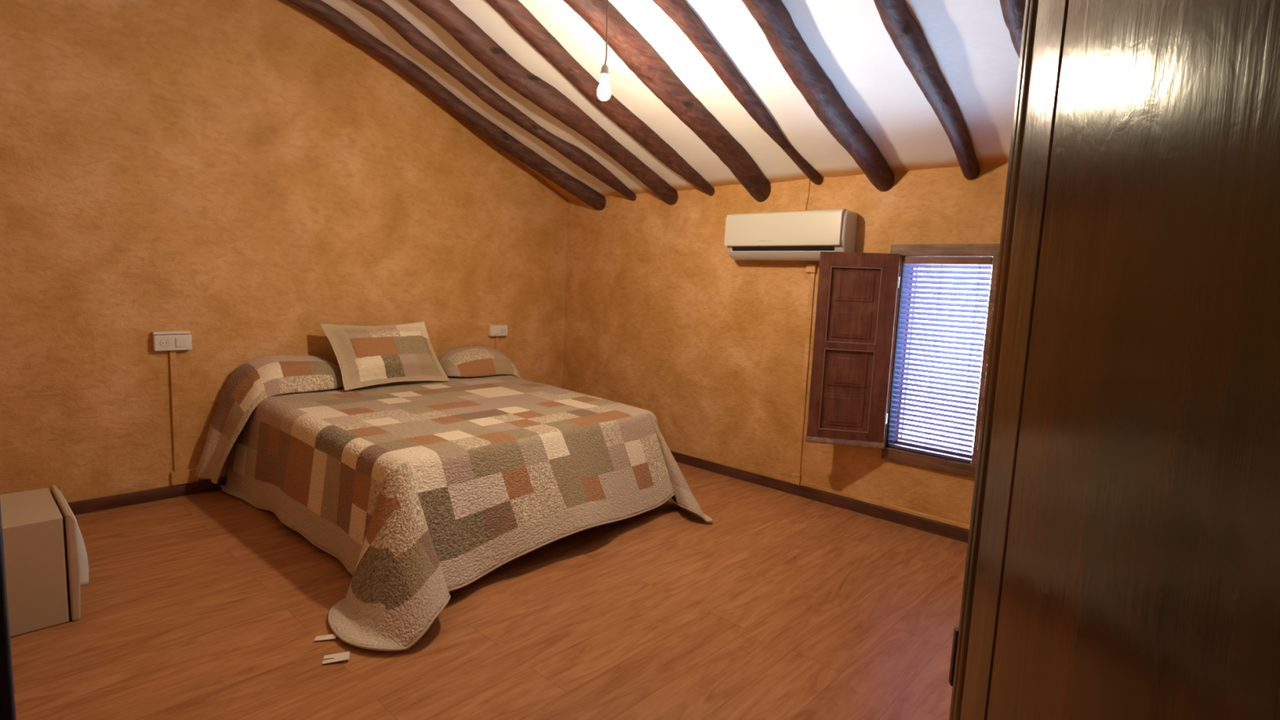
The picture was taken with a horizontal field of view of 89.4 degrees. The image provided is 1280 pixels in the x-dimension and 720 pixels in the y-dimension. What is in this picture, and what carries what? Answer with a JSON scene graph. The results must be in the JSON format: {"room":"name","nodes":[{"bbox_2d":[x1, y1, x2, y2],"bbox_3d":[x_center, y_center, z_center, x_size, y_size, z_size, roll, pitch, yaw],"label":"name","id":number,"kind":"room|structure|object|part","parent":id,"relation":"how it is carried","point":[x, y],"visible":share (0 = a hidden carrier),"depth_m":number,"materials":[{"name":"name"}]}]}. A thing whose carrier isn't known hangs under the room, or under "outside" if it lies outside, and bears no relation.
{"room":"bedroom","nodes":[
{"label":"bedroom","id":0,"kind":"room"},
{"bbox_2d":[0,0,568,502],"bbox_3d":[-2.031,-0.893,4.188,0.220,3.232,3.900,9,9,42],"label":"wall","id":1,"kind":"structure","parent":0,"point":[246,177],"depth_m":3.61,"materials":[{"name":"paint"}]},
{"bbox_2d":[67,476,226,515],"bbox_3d":[-1.947,0.683,4.368,0.012,0.070,3.700,9,9,42],"label":"baseboard","id":2,"kind":"structure","parent":1,"relation":"attached to","point":[104,503],"depth_m":3.53,"materials":[{"name":"brown wood"}]},
{"bbox_2d":[151,330,191,351],"bbox_3d":[-2.559,-0.105,3.540,0.046,0.104,0.172,9,9,42],"label":"wall socket","id":3,"kind":"object","parent":1,"relation":"attached to","point":[162,340],"visible":1,"depth_m":3.52,"materials":[{"name":"white plastic"}]},
{"bbox_2d":[168,350,199,485],"bbox_3d":[-2.564,0.321,3.625,0.020,0.763,0.130,9,9,42],"label":"cable conduit","id":4,"kind":"object","parent":1,"relation":"attached to","point":[178,477],"visible":0.92,"depth_m":3.61,"materials":[{"name":"paint"}]},
{"bbox_2d":[494,336,498,350],"bbox_3d":[-1.143,0.033,5.143,0.012,0.451,0.026,9,9,42],"label":"cable conduit","id":5,"kind":"object","parent":1,"relation":"attached to","point":[496,345],"visible":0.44,"depth_m":5.12,"materials":[{"name":"paint"}]},
{"bbox_2d":[488,324,507,336],"bbox_3d":[-1.119,-0.233,5.104,0.040,0.086,0.160,9,9,42],"label":"wall socket","id":6,"kind":"object","parent":1,"relation":"attached to","point":[493,330],"visible":1,"depth_m":5.08,"materials":[{"name":"white plastic"}]},
{"bbox_2d":[10,462,968,719],"bbox_3d":[-0.702,1.056,2.294,5.200,0.080,5.700,9,9,42],"label":"floor","id":7,"kind":"structure","parent":0,"point":[782,605],"depth_m":2.44,"materials":[{"name":"laminate"}]},
{"bbox_2d":[0,484,88,637],"bbox_3d":[-2.280,0.731,2.390,0.440,0.405,0.331,9,9,42],"label":"nightstand","id":8,"kind":"object","parent":7,"relation":"on","point":[46,567],"visible":1,"depth_m":2.29,"materials":[{"name":"beige wood"}]},
{"bbox_2d":[948,0,1279,719],"bbox_3d":[0.214,0.277,0.295,0.043,1.990,0.459,4,7,12],"label":"wardrobe","id":9,"kind":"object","parent":7,"relation":"on","point":[1122,560],"depth_m":0.29,"materials":[{"name":"brown wood"}]},
{"bbox_3d":[0.254,0.237,0.514,0.010,0.047,0.007,4,7,12],"label":"latch plate","id":10,"kind":"part","parent":9,"relation":"part of","materials":[{"name":"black metal"}]},
{"bbox_2d":[321,0,1019,199],"bbox_3d":[-0.115,-1.567,2.505,5.200,1.513,4.500,9,9,42],"label":"ceiling","id":11,"kind":"structure","parent":0,"point":[970,43],"depth_m":3.33,"materials":[{"name":"white paint"}]},
{"bbox_2d":[285,0,605,210],"bbox_3d":[-1.675,-1.769,3.962,3.764,1.280,0.321,-4,9,-44],"label":"roof beam","id":12,"kind":"structure","parent":11,"relation":"attached to","point":[320,9],"depth_m":4.44,"materials":[{"name":"brown wood"}]},
{"bbox_2d":[350,0,635,200],"bbox_3d":[-1.406,-1.752,3.700,3.740,1.226,0.277,-4,9,-44],"label":"roof beam","id":13,"kind":"structure","parent":11,"relation":"attached to","point":[412,35],"depth_m":4.18,"materials":[{"name":"brown wood"}]},
{"bbox_2d":[408,0,678,205],"bbox_3d":[-1.092,-1.683,3.438,3.790,1.293,0.293,-4,9,-45],"label":"roof beam","id":14,"kind":"structure","parent":11,"relation":"attached to","point":[469,35],"depth_m":3.89,"materials":[{"name":"brown wood"}]},
{"bbox_2d":[485,0,715,195],"bbox_3d":[-0.798,-1.660,3.148,0.205,1.239,3.750,9,9,43],"label":"roof beam","id":15,"kind":"structure","parent":11,"relation":"attached to","point":[513,11],"depth_m":3.72,"materials":[{"name":"brown wood"}]},
{"bbox_2d":[597,0,610,100],"bbox_3d":[-0.148,-1.455,2.847,0.060,0.597,0.060,9,9,42],"label":"pendant bulb","id":16,"kind":"object","parent":11,"relation":"hanging from","point":[603,90],"visible":1,"depth_m":2.85,"materials":[{"name":"white glass"}]},
{"bbox_3d":[-0.160,-1.180,2.879,0.060,0.042,0.060,9,9,42],"label":"glowing globe","id":17,"kind":"part","parent":16,"relation":"part of","materials":[{"name":"white glass"}]},
{"bbox_3d":[-0.143,-1.529,2.841,0.008,0.448,0.013,9,9,42],"label":"cord","id":18,"kind":"part","parent":16,"relation":"part of","materials":[{"name":"beige plastic"}]},
{"bbox_2d":[563,0,770,202],"bbox_3d":[-0.433,-1.578,2.838,0.219,1.309,3.787,9,9,42],"label":"roof beam","id":19,"kind":"structure","parent":11,"relation":"attached to","point":[626,42],"depth_m":3.45,"materials":[{"name":"brown wood"}]},
{"bbox_2d":[652,0,822,184],"bbox_3d":[-0.186,-1.574,2.564,0.179,1.212,3.719,9,9,42],"label":"roof beam","id":20,"kind":"structure","parent":11,"relation":"attached to","point":[678,11],"depth_m":3.23,"materials":[{"name":"brown wood"}]},
{"bbox_2d":[741,0,894,191],"bbox_3d":[0.144,-1.498,2.310,0.223,1.290,3.785,9,9,42],"label":"roof beam","id":21,"kind":"structure","parent":11,"relation":"attached to","point":[773,18],"depth_m":3.08,"materials":[{"name":"brown wood"}]},
{"bbox_2d":[873,0,980,180],"bbox_3d":[0.484,-1.456,1.997,0.150,1.256,3.771,9,9,43],"label":"roof beam","id":22,"kind":"structure","parent":11,"relation":"attached to","point":[905,33],"depth_m":2.81,"materials":[{"name":"brown wood"}]},
{"bbox_2d":[999,0,1026,58],"bbox_3d":[0.798,-1.406,1.716,0.154,1.255,3.775,9,9,43],"label":"roof beam","id":23,"kind":"structure","parent":11,"relation":"attached to","point":[1013,11],"depth_m":2.40,"materials":[{"name":"brown wood"}]},
{"bbox_2d":[562,162,1008,530],"bbox_3d":[1.082,-0.155,4.179,4.970,2.040,0.262,9,9,42],"label":"wall","id":24,"kind":"structure","parent":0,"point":[660,319],"depth_m":4.43,"materials":[{"name":"paint"}]},
{"bbox_2d":[724,208,857,261],"bbox_3d":[0.913,-0.767,4.016,0.824,0.295,0.182,9,9,42],"label":"air conditioner","id":25,"kind":"object","parent":24,"relation":"attached to","point":[799,235],"visible":0.86,"depth_m":3.92,"materials":[{"name":"grey plastic"}]},
{"bbox_2d":[732,246,834,250],"bbox_3d":[0.878,-0.666,4.005,0.710,0.064,0.056,9,9,42],"label":"outlet","id":26,"kind":"object","parent":25,"relation":"attached to","point":[734,248],"depth_m":3.97,"materials":[{"name":"black plastic"}]},
{"bbox_3d":[0.872,-0.807,3.975,0.802,0.210,0.071,9,9,42],"label":"panel","id":27,"kind":"part","parent":25,"relation":"part of","materials":[{"name":"beige plastic"}]},
{"bbox_2d":[791,263,817,484],"bbox_3d":[1.032,0.103,4.080,0.065,1.403,0.024,9,9,42],"label":"cable conduit","id":28,"kind":"object","parent":24,"relation":"attached to","point":[812,268],"visible":1,"depth_m":4.07,"materials":[{"name":"paint"}]},
{"bbox_2d":[804,178,810,210],"bbox_3d":[1.037,-1.010,4.002,0.022,0.226,0.011,9,9,42],"label":"cable","id":29,"kind":"object","parent":24,"relation":"attached to","point":[809,179],"visible":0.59,"depth_m":4.00,"materials":[{"name":"paint"}]},
{"bbox_2d":[670,450,968,542],"bbox_3d":[1.046,0.842,4.131,4.738,0.070,0.012,9,9,42],"label":"baseboard","id":30,"kind":"structure","parent":24,"relation":"attached to","point":[914,522],"depth_m":3.99,"materials":[{"name":"brown wood"}]},
{"bbox_2d":[805,251,900,448],"bbox_3d":[1.222,-0.055,3.721,0.444,1.113,0.068,4,7,12],"label":"window shutter","id":31,"kind":"object","parent":24,"relation":"attached to","point":[857,291],"visible":1,"depth_m":3.71,"materials":[{"name":"brown wood"}]},
{"bbox_3d":[1.191,0.291,3.765,0.211,0.186,0.025,4,7,12],"label":"raised panel","id":32,"kind":"part","parent":31,"relation":"part of","materials":[{"name":"brown wood"}]},
{"bbox_3d":[1.196,0.479,3.784,0.438,0.036,0.068,4,7,12],"label":"drip rail","id":33,"kind":"part","parent":31,"relation":"part of","materials":[{"name":"brown wood"}]},
{"bbox_3d":[1.196,0.177,3.752,0.280,0.478,0.038,4,7,12],"label":"bead moulding","id":34,"kind":"part","parent":31,"relation":"part of","materials":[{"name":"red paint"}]},
{"bbox_3d":[1.201,0.062,3.738,0.211,0.186,0.025,4,7,12],"label":"raised panel","id":35,"kind":"part","parent":31,"relation":"part of","materials":[{"name":"brown wood"}]},
{"bbox_3d":[1.213,-0.207,3.707,0.211,0.164,0.025,4,7,12],"label":"raised panel","id":36,"kind":"part","parent":31,"relation":"part of","materials":[{"name":"brown wood"}]},
{"bbox_3d":[1.218,-0.311,3.695,0.280,0.435,0.038,4,7,12],"label":"bead moulding","id":37,"kind":"part","parent":31,"relation":"part of","materials":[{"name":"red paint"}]},
{"bbox_3d":[1.222,-0.415,3.682,0.211,0.164,0.025,4,7,12],"label":"raised panel","id":38,"kind":"part","parent":31,"relation":"part of","materials":[{"name":"brown wood"}]},
{"bbox_2d":[800,481,969,529],"bbox_3d":[1.534,0.865,3.684,1.368,0.024,0.012,9,9,42],"label":"cable conduit","id":39,"kind":"object","parent":24,"relation":"attached to","point":[802,483],"visible":0.56,"depth_m":3.76,"materials":[{"name":"paint"}]},
{"bbox_2d":[885,256,972,457],"bbox_3d":[1.702,-0.021,3.627,0.462,1.097,0.237,9,9,42],"label":"window","id":40,"kind":"structure","parent":24,"relation":"attached to","point":[902,406],"depth_m":3.74,"materials":[{"name":"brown wood"}]},
{"bbox_2d":[881,446,976,478],"bbox_3d":[1.623,0.568,3.585,0.560,0.068,0.042,9,9,42],"label":"sill","id":41,"kind":"structure","parent":24,"relation":"attached to","point":[963,468],"depth_m":3.58,"materials":[{"name":"brown wood"}]},
{"bbox_2d":[888,256,993,462],"bbox_3d":[1.633,-0.015,3.551,0.452,1.093,0.043,9,9,42],"label":"blind","id":42,"kind":"object","parent":24,"relation":"attached to","point":[914,262],"visible":0.94,"depth_m":3.54,"materials":[{"name":"white plastic"}]},
{"bbox_3d":[1.493,-0.022,3.688,0.002,1.043,0.030,9,9,42],"label":"ladder cord","id":43,"kind":"part","parent":42,"relation":"part of","materials":[{"name":"white fabric"}]},
{"bbox_3d":[1.614,0.519,3.619,0.448,0.016,0.026,9,9,42],"label":"rail","id":44,"kind":"part","parent":42,"relation":"part of","materials":[{"name":"white"}]},
{"bbox_3d":[1.622,-0.003,3.571,0.002,1.043,0.030,9,9,42],"label":"ladder cord","id":45,"kind":"part","parent":42,"relation":"part of","materials":[{"name":"white fabric"}]},
{"bbox_3d":[1.655,-0.536,3.489,0.452,0.042,0.040,9,9,42],"label":"head rail","id":46,"kind":"part","parent":42,"relation":"part of","materials":[{"name":"brown wood"}]},
{"bbox_3d":[1.761,0.018,3.444,0.002,1.043,0.030,9,9,42],"label":"ladder cord","id":47,"kind":"part","parent":42,"relation":"part of","materials":[{"name":"white fabric"}]},
{"bbox_2d":[889,243,999,256],"bbox_3d":[1.654,-0.589,3.468,0.613,0.063,0.042,9,9,42],"label":"lintel","id":48,"kind":"object","parent":24,"relation":"attached to","point":[992,249],"visible":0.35,"depth_m":3.46,"materials":[{"name":"brown wood"}]},
{"bbox_3d":[-1.527,-0.492,1.260,4.970,3.160,0.160,9,9,42],"label":"wall door","id":49,"kind":"structure","parent":0,"visible":0},
{"bbox_2d":[0,502,16,719],"bbox_3d":[-0.317,0.244,0.207,0.070,2.050,0.175,9,9,42],"label":"door frame","id":50,"kind":"structure","parent":49,"relation":"attached to","point":[7,704],"depth_m":0.23,"materials":[{"name":"brown wood"}]},
{"bbox_3d":[-1.147,0.543,3.946,1.640,0.515,1.600,9,9,42],"label":"bed","id":51,"kind":"object","parent":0,"visible":0},
{"bbox_2d":[220,374,712,664],"bbox_3d":[-1.040,0.547,3.603,2.305,0.591,2.206,9,9,42],"label":"bedspread","id":52,"kind":"object","parent":51,"relation":"on","point":[422,490],"visible":0.96,"depth_m":3.06,"materials":[{"name":"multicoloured fabric"}]},
{"bbox_2d":[194,355,343,484],"bbox_3d":[-2.133,0.326,3.832,0.310,0.679,0.816,9,9,42],"label":"pillow","id":53,"kind":"object","parent":52,"relation":"on","point":[260,379],"visible":0.91,"depth_m":3.68,"materials":[{"name":"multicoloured fabric"}]},
{"bbox_2d":[320,320,449,391],"bbox_3d":[-1.628,-0.040,4.207,0.283,0.395,0.760,9,9,42],"label":"cushion","id":54,"kind":"object","parent":52,"relation":"on","point":[366,355],"visible":1,"depth_m":4.11,"materials":[{"name":"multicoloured fabric"}]},
{"bbox_2d":[439,346,520,377],"bbox_3d":[-1.135,0.243,4.913,0.310,0.679,0.816,9,9,42],"label":"pillow","id":55,"kind":"object","parent":52,"relation":"on","point":[473,361],"visible":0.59,"depth_m":4.72,"materials":[{"name":"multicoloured fabric"}]}
]}

